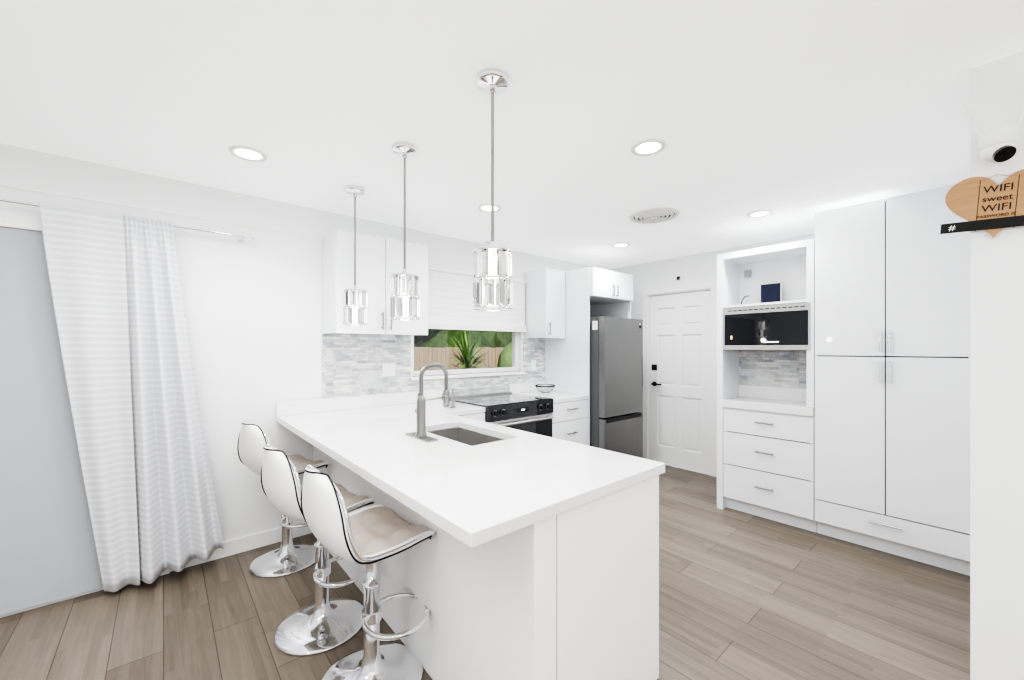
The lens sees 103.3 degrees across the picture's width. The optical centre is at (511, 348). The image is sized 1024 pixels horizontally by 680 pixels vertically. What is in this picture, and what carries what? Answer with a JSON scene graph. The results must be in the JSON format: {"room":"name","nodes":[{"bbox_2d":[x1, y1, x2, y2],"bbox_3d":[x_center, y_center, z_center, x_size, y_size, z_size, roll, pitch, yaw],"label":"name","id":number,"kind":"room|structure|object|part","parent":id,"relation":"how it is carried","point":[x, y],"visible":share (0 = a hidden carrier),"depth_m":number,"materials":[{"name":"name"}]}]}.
{"room":"kitchen","nodes":[
{"label":"kitchen","id":0,"kind":"room"},
{"bbox_2d":[0,143,590,617],"bbox_3d":[-1.468,0.165,3.163,7.400,2.430,0.150,0,0,-41],"label":"wall","id":1,"kind":"structure","parent":0,"point":[252,317],"depth_m":2.74,"materials":[{"name":"white paint"}]},
{"bbox_2d":[0,217,169,615],"bbox_3d":[-3.091,0.357,1.639,2.610,2.045,0.037,0,0,-41],"label":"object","id":2,"kind":"object","parent":1,"relation":"attached to","point":[48,552],"visible":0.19,"depth_m":2.14,"materials":[{"name":"grey fabric"}]},
{"bbox_2d":[0,199,254,241],"bbox_3d":[-2.897,-0.740,1.770,3.017,0.036,0.094,0,0,-41],"label":"curtain rod","id":3,"kind":"object","parent":1,"relation":"attached to","point":[241,238],"visible":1,"depth_m":2.51,"materials":[{"name":"silver metal"}]},
{"bbox_2d":[39,202,223,591],"bbox_3d":[-2.115,0.296,2.306,0.781,2.108,0.119,0,0,-41],"label":"curtain","id":4,"kind":"object","parent":3,"relation":"hanging from","point":[116,290],"visible":1,"depth_m":2.30,"materials":[{"name":"white fabric"}]},
{"bbox_2d":[0,184,321,238],"bbox_3d":[-2.777,-0.836,1.935,3.512,0.008,0.004,0,0,-41],"label":"molding","id":5,"kind":"structure","parent":1,"relation":"attached to","point":[149,209],"depth_m":2.43,"materials":[{"name":"white paint"}]},
{"bbox_2d":[170,522,311,571],"bbox_3d":[-1.802,1.330,2.767,0.816,0.100,0.014,0,0,-41],"label":"baseboard","id":6,"kind":"structure","parent":1,"relation":"attached to","point":[248,542],"depth_m":2.76,"materials":[{"name":"white paint"}]},
{"bbox_2d":[322,229,427,335],"bbox_3d":[-1.052,-0.471,3.180,0.722,0.728,0.361,0,0,-41],"label":"upper cabinet","id":7,"kind":"object","parent":1,"relation":"attached to","point":[379,260],"visible":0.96,"depth_m":3.01,"materials":[{"name":"white wood"}]},
{"bbox_2d":[322,334,544,397],"bbox_3d":[-0.530,0.185,3.854,2.393,0.588,0.020,0,0,-41],"label":"backsplash","id":8,"kind":"structure","parent":1,"relation":"attached to","point":[356,365],"depth_m":3.39,"materials":[{"name":"tile"}]},
{"bbox_2d":[412,324,517,375],"bbox_3d":[-0.440,-0.210,4.054,1.300,0.920,0.060,0,0,-41],"label":"window","id":9,"kind":"structure","parent":1,"relation":"in","point":[461,351],"depth_m":4.02,"materials":[{"name":"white glass"}]},
{"bbox_2d":[411,332,524,379],"bbox_3d":[-0.393,-0.195,3.999,1.340,0.950,0.085,0,0,-41],"label":"window frame","id":10,"kind":"structure","parent":1,"relation":"attached to","point":[519,371],"depth_m":4.11,"materials":[{"name":"white paint"}]},
{"bbox_2d":[428,266,526,331],"bbox_3d":[-0.355,-0.455,3.978,1.320,0.560,0.056,0,0,-41],"label":"roman shade","id":11,"kind":"object","parent":1,"relation":"attached to","point":[450,300],"visible":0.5,"depth_m":3.88,"materials":[{"name":"white fabric"}]},
{"bbox_2d":[525,268,564,338],"bbox_3d":[0.370,-0.471,4.402,0.302,0.728,0.361,0,0,-41],"label":"upper cabinet","id":12,"kind":"object","parent":1,"relation":"attached to","point":[544,303],"visible":1,"depth_m":4.30,"materials":[{"name":"white wood"}]},
{"bbox_2d":[0,465,969,679],"bbox_3d":[0.498,1.410,0.877,7.400,0.060,6.180,0,0,-41],"label":"floor","id":13,"kind":"structure","parent":0,"point":[744,596],"depth_m":2.08,"materials":[{"name":"brown wood"}]},
{"bbox_2d":[237,420,329,577],"bbox_3d":[-1.476,0.906,2.628,0.479,0.947,0.520,0,0,-41],"label":"bar stool","id":14,"kind":"object","parent":13,"relation":"on","point":[287,557],"visible":0.71,"depth_m":2.54,"materials":[{"name":"silver metal"}]},
{"bbox_3d":[-1.476,0.630,2.628,0.479,0.395,0.520,0,0,-41],"label":"seat trim","id":15,"kind":"part","parent":14,"relation":"part of","materials":[{"name":"plastic"}]},
{"bbox_3d":[-1.475,0.632,2.627,0.478,0.385,0.514,0,0,-41],"label":"seat","id":16,"kind":"part","parent":14,"relation":"part of","materials":[{"name":"white leather"}]},
{"bbox_2d":[261,444,375,655],"bbox_3d":[-0.960,0.906,2.006,0.479,0.947,0.500,0,0,-41],"label":"bar stool","id":17,"kind":"object","parent":13,"relation":"on","point":[323,622],"visible":0.67,"depth_m":1.92,"materials":[{"name":"silver metal"}]},
{"bbox_3d":[-0.962,0.632,2.004,0.464,0.385,0.493,0,0,-41],"label":"seat","id":18,"kind":"part","parent":17,"relation":"part of","materials":[{"name":"white leather"}]},
{"bbox_3d":[-0.964,0.630,2.002,0.468,0.395,0.500,0,0,-41],"label":"seat trim","id":19,"kind":"part","parent":17,"relation":"part of","materials":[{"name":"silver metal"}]},
{"bbox_2d":[333,459,368,592],"bbox_3d":[-0.644,0.951,2.621,0.743,0.860,0.598,0,0,-41],"label":"base cabinet","id":20,"kind":"object","parent":13,"relation":"on","point":[354,483],"depth_m":2.42,"materials":[{"name":"white wood"}]},
{"bbox_2d":[301,465,434,679],"bbox_3d":[-0.597,0.906,1.667,0.481,0.947,0.486,0,0,-41],"label":"bar stool","id":21,"kind":"object","parent":13,"relation":"on","point":[369,536],"visible":1,"depth_m":1.65,"materials":[{"name":"silver metal"}]},
{"bbox_3d":[-0.606,0.630,1.660,0.459,0.395,0.486,0,0,-41],"label":"seat trim","id":22,"kind":"part","parent":21,"relation":"part of","materials":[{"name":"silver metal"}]},
{"bbox_3d":[-0.604,0.632,1.662,0.455,0.385,0.479,0,0,-41],"label":"seat","id":23,"kind":"part","parent":21,"relation":"part of","materials":[{"name":"white leather"}]},
{"bbox_2d":[369,482,424,668],"bbox_3d":[-0.254,0.951,2.167,0.743,0.860,0.600,0,0,-41],"label":"panel","id":24,"kind":"object","parent":13,"relation":"on","point":[404,571],"depth_m":1.88,"materials":[{"name":"white wood"}]},
{"bbox_2d":[459,412,484,421],"bbox_3d":[-0.573,0.951,3.410,0.392,0.860,0.636,0,0,-41],"label":"base cabinet","id":25,"kind":"object","parent":13,"relation":"on","point":[477,416],"depth_m":3.25,"materials":[{"name":"white wood"}]},
{"bbox_2d":[416,389,443,396],"bbox_3d":[-0.571,0.450,3.410,0.393,0.140,0.640,0,0,-41],"label":"countertop","id":26,"kind":"structure","parent":25,"relation":"in","point":[440,392],"depth_m":3.67,"materials":[{"name":"white stone"}]},
{"bbox_2d":[450,391,553,436],"bbox_3d":[-0.096,0.905,3.753,0.772,0.910,0.678,0,0,-41],"label":"range","id":27,"kind":"object","parent":13,"relation":"on","point":[527,413],"visible":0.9,"depth_m":3.61,"materials":[{"name":"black metal"}]},
{"bbox_2d":[425,475,658,679],"bbox_3d":[0.145,0.951,1.704,0.743,0.860,0.623,0,0,-41],"label":"base cabinet","id":28,"kind":"object","parent":13,"relation":"on","point":[572,594],"depth_m":1.44,"materials":[{"name":"white wood"}]},
{"bbox_2d":[276,391,664,547],"bbox_3d":[-0.517,0.556,2.288,0.990,0.353,2.411,0,0,-41],"label":"countertop","id":29,"kind":"structure","parent":28,"relation":"in","point":[470,483],"depth_m":1.70,"materials":[{"name":"white stone"}]},
{"bbox_2d":[405,363,449,441],"bbox_3d":[-0.434,0.280,2.225,0.207,0.400,0.250,0,0,-41],"label":"faucet","id":30,"kind":"object","parent":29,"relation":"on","point":[420,433],"visible":1,"depth_m":2.17,"materials":[{"name":"silver metal"}]},
{"bbox_2d":[450,389,457,407],"bbox_3d":[-0.462,0.402,3.252,0.048,0.154,0.094,0,0,-41],"label":"soap dispenser","id":31,"kind":"object","parent":29,"relation":"on","point":[452,401],"visible":1,"depth_m":3.26,"materials":[{"name":"silver metal"}]},
{"bbox_2d":[550,399,587,444],"bbox_3d":[0.371,0.951,4.222,0.542,0.860,0.636,0,0,-41],"label":"base cabinet","id":32,"kind":"object","parent":13,"relation":"on","point":[570,420],"depth_m":3.99,"materials":[{"name":"white wood"}]},
{"bbox_2d":[509,382,587,402],"bbox_3d":[0.370,0.450,4.221,0.543,0.140,0.637,0,0,-41],"label":"countertop","id":33,"kind":"structure","parent":32,"relation":"in","point":[522,388],"depth_m":4.28,"materials":[{"name":"white stone"}]},
{"bbox_2d":[535,384,554,392],"bbox_3d":[0.357,0.437,4.370,0.224,0.084,0.224,0,0,-41],"label":"glass bowl","id":34,"kind":"object","parent":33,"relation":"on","point":[545,388],"visible":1,"depth_m":4.30,"materials":[{"name":"clear glass"}]},
{"bbox_2d":[545,267,632,445],"bbox_3d":[0.894,0.273,4.623,0.765,2.215,0.711,0,0,-41],"label":"tall cabinet","id":35,"kind":"object","parent":13,"relation":"on","point":[593,292],"visible":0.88,"depth_m":4.34,"materials":[{"name":"white wood"}]},
{"bbox_2d":[590,316,642,457],"bbox_3d":[0.947,0.530,4.564,0.701,1.700,0.749,0,0,-41],"label":"refrigerator","id":36,"kind":"object","parent":13,"relation":"on","point":[616,383],"visible":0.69,"depth_m":4.19,"materials":[{"name":"grey metal"}]},
{"bbox_2d":[717,238,816,532],"bbox_3d":[2.313,0.285,3.516,0.902,2.190,0.690,0,0,-41],"label":"tall cabinet","id":37,"kind":"object","parent":13,"relation":"on","point":[766,410],"visible":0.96,"depth_m":3.32,"materials":[{"name":"white wood"}]},
{"bbox_2d":[723,302,816,349],"bbox_3d":[2.140,-0.164,3.346,0.366,0.352,0.614,0,0,-41],"label":"microwave","id":38,"kind":"object","parent":37,"relation":"in","point":[769,325],"depth_m":3.19,"materials":[{"name":"black metal"}]},
{"bbox_2d":[761,283,781,302],"bbox_3d":[2.197,-0.455,3.433,0.028,0.180,0.150,0,0,-41],"label":"display","id":39,"kind":"object","parent":37,"relation":"in","point":[771,292],"visible":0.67,"depth_m":3.42,"materials":[{"name":"blue plastic"}]},
{"bbox_2d":[815,184,969,575],"bbox_3d":[2.791,0.193,2.958,0.904,2.375,0.773,0,0,-41],"label":"pantry cabinet","id":40,"kind":"object","parent":13,"relation":"on","point":[892,375],"visible":0.83,"depth_m":2.65,"materials":[{"name":"white wood"}]},
{"bbox_2d":[0,0,1023,269],"bbox_3d":[0.498,-1.090,0.877,7.400,0.080,6.180,0,0,-41],"label":"ceiling","id":41,"kind":"structure","parent":0,"point":[796,116],"depth_m":1.75,"materials":[{"name":"white paint"}]},
{"bbox_2d":[229,145,266,161],"bbox_3d":[-1.418,-1.045,2.179,0.176,0.008,0.176,0,0,-41],"label":"recessed light","id":42,"kind":"object","parent":41,"relation":"in","point":[247,153],"visible":1,"depth_m":2.17,"materials":[{"name":"white plastic"}]},
{"bbox_2d":[342,186,366,325],"bbox_3d":[-1.035,-0.601,2.671,0.154,0.897,0.154,0,0,-41],"label":"pendant light","id":43,"kind":"object","parent":41,"relation":"hanging from","point":[354,299],"visible":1,"depth_m":2.63,"materials":[{"name":"clear glass"}]},
{"bbox_2d":[389,143,419,319],"bbox_3d":[-0.563,-0.601,2.127,0.154,0.897,0.154,0,0,-41],"label":"pendant light","id":44,"kind":"object","parent":41,"relation":"hanging from","point":[404,289],"visible":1,"depth_m":2.08,"materials":[{"name":"clear glass"}]},
{"bbox_2d":[478,203,500,212],"bbox_3d":[-0.167,-1.045,3.021,0.176,0.008,0.176,0,0,-41],"label":"recessed light","id":45,"kind":"object","parent":41,"relation":"in","point":[485,207],"visible":0.77,"depth_m":3.01,"materials":[{"name":"white plastic"}]},
{"bbox_2d":[473,69,511,310],"bbox_3d":[-0.076,-0.601,1.583,0.154,0.897,0.154,0,0,-41],"label":"pendant light","id":46,"kind":"object","parent":41,"relation":"hanging from","point":[492,285],"visible":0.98,"depth_m":1.54,"materials":[{"name":"clear glass"}]},
{"bbox_2d":[612,242,629,247],"bbox_3d":[1.102,-1.045,4.103,0.176,0.008,0.176,0,0,-41],"label":"recessed light","id":47,"kind":"object","parent":41,"relation":"in","point":[619,245],"visible":1,"depth_m":4.10,"materials":[{"name":"white"}]},
{"bbox_2d":[631,138,665,155],"bbox_3d":[0.710,-1.045,2.110,0.176,0.008,0.176,0,0,-41],"label":"recessed light","id":48,"kind":"object","parent":41,"relation":"in","point":[648,147],"visible":1,"depth_m":2.10,"materials":[{"name":"white plastic"}]},
{"bbox_2d":[629,207,679,223],"bbox_3d":[1.120,-1.012,3.195,0.380,0.074,0.380,0,0,-41],"label":"ceiling vent","id":49,"kind":"object","parent":41,"relation":"in","point":[653,215],"visible":0.98,"depth_m":3.15,"materials":[{"name":"white paint"}]},
{"bbox_2d":[747,210,772,217],"bbox_3d":[1.926,-1.045,3.150,0.176,0.008,0.176,0,0,-41],"label":"recessed light","id":50,"kind":"object","parent":41,"relation":"in","point":[758,213],"visible":0.98,"depth_m":3.14,"materials":[{"name":"white plastic"}]},
{"bbox_2d":[609,233,814,411],"bbox_3d":[3.247,0.165,3.241,0.150,2.430,6.180,0,0,-41],"label":"wall","id":51,"kind":"structure","parent":0,"point":[694,269],"depth_m":4.68,"materials":[{"name":"white paint"}]},
{"bbox_2d":[642,282,716,476],"bbox_3d":[1.963,0.333,4.722,0.166,2.095,0.890,0,0,-41],"label":"door frame","id":52,"kind":"structure","parent":51,"relation":"attached to","point":[648,294],"depth_m":4.56,"materials":[{"name":"white paint"}]},
{"bbox_2d":[650,290,709,472],"bbox_3d":[1.942,0.364,4.704,0.040,1.999,0.730,0,0,-41],"label":"door leaf","id":53,"kind":"structure","parent":51,"relation":"in","point":[680,395],"depth_m":4.66,"materials":[{"name":"white paint"}]},
{"bbox_2d":[651,364,661,385],"bbox_3d":[1.736,0.327,4.869,0.058,0.263,0.148,0,0,-41],"label":"door lever","id":54,"kind":"object","parent":53,"relation":"attached to","point":[654,367],"visible":1,"depth_m":4.90,"materials":[{"name":"black metal"}]},
{"bbox_2d":[970,51,1023,679],"bbox_3d":[2.633,0.165,2.153,2.200,2.430,0.231,0,0,-41],"label":"wall","id":55,"kind":"structure","parent":0,"point":[997,444],"depth_m":1.47,"materials":[{"name":"white paint"}]},
{"bbox_2d":[940,169,1023,237],"bbox_3d":[1.758,-0.517,1.466,0.017,0.241,0.287,0,0,-41],"label":"sign","id":56,"kind":"object","parent":55,"relation":"attached to","point":[990,207],"visible":1,"depth_m":1.48,"materials":[{"name":"brown wood"}]},
{"bbox_2d":[965,103,1023,162],"bbox_3d":[1.725,-0.781,1.438,0.108,0.256,0.159,0,0,-41],"label":"security camera","id":57,"kind":"object","parent":55,"relation":"attached to","point":[997,144],"visible":1,"depth_m":1.41,"materials":[{"name":"white plastic"}]}
]}

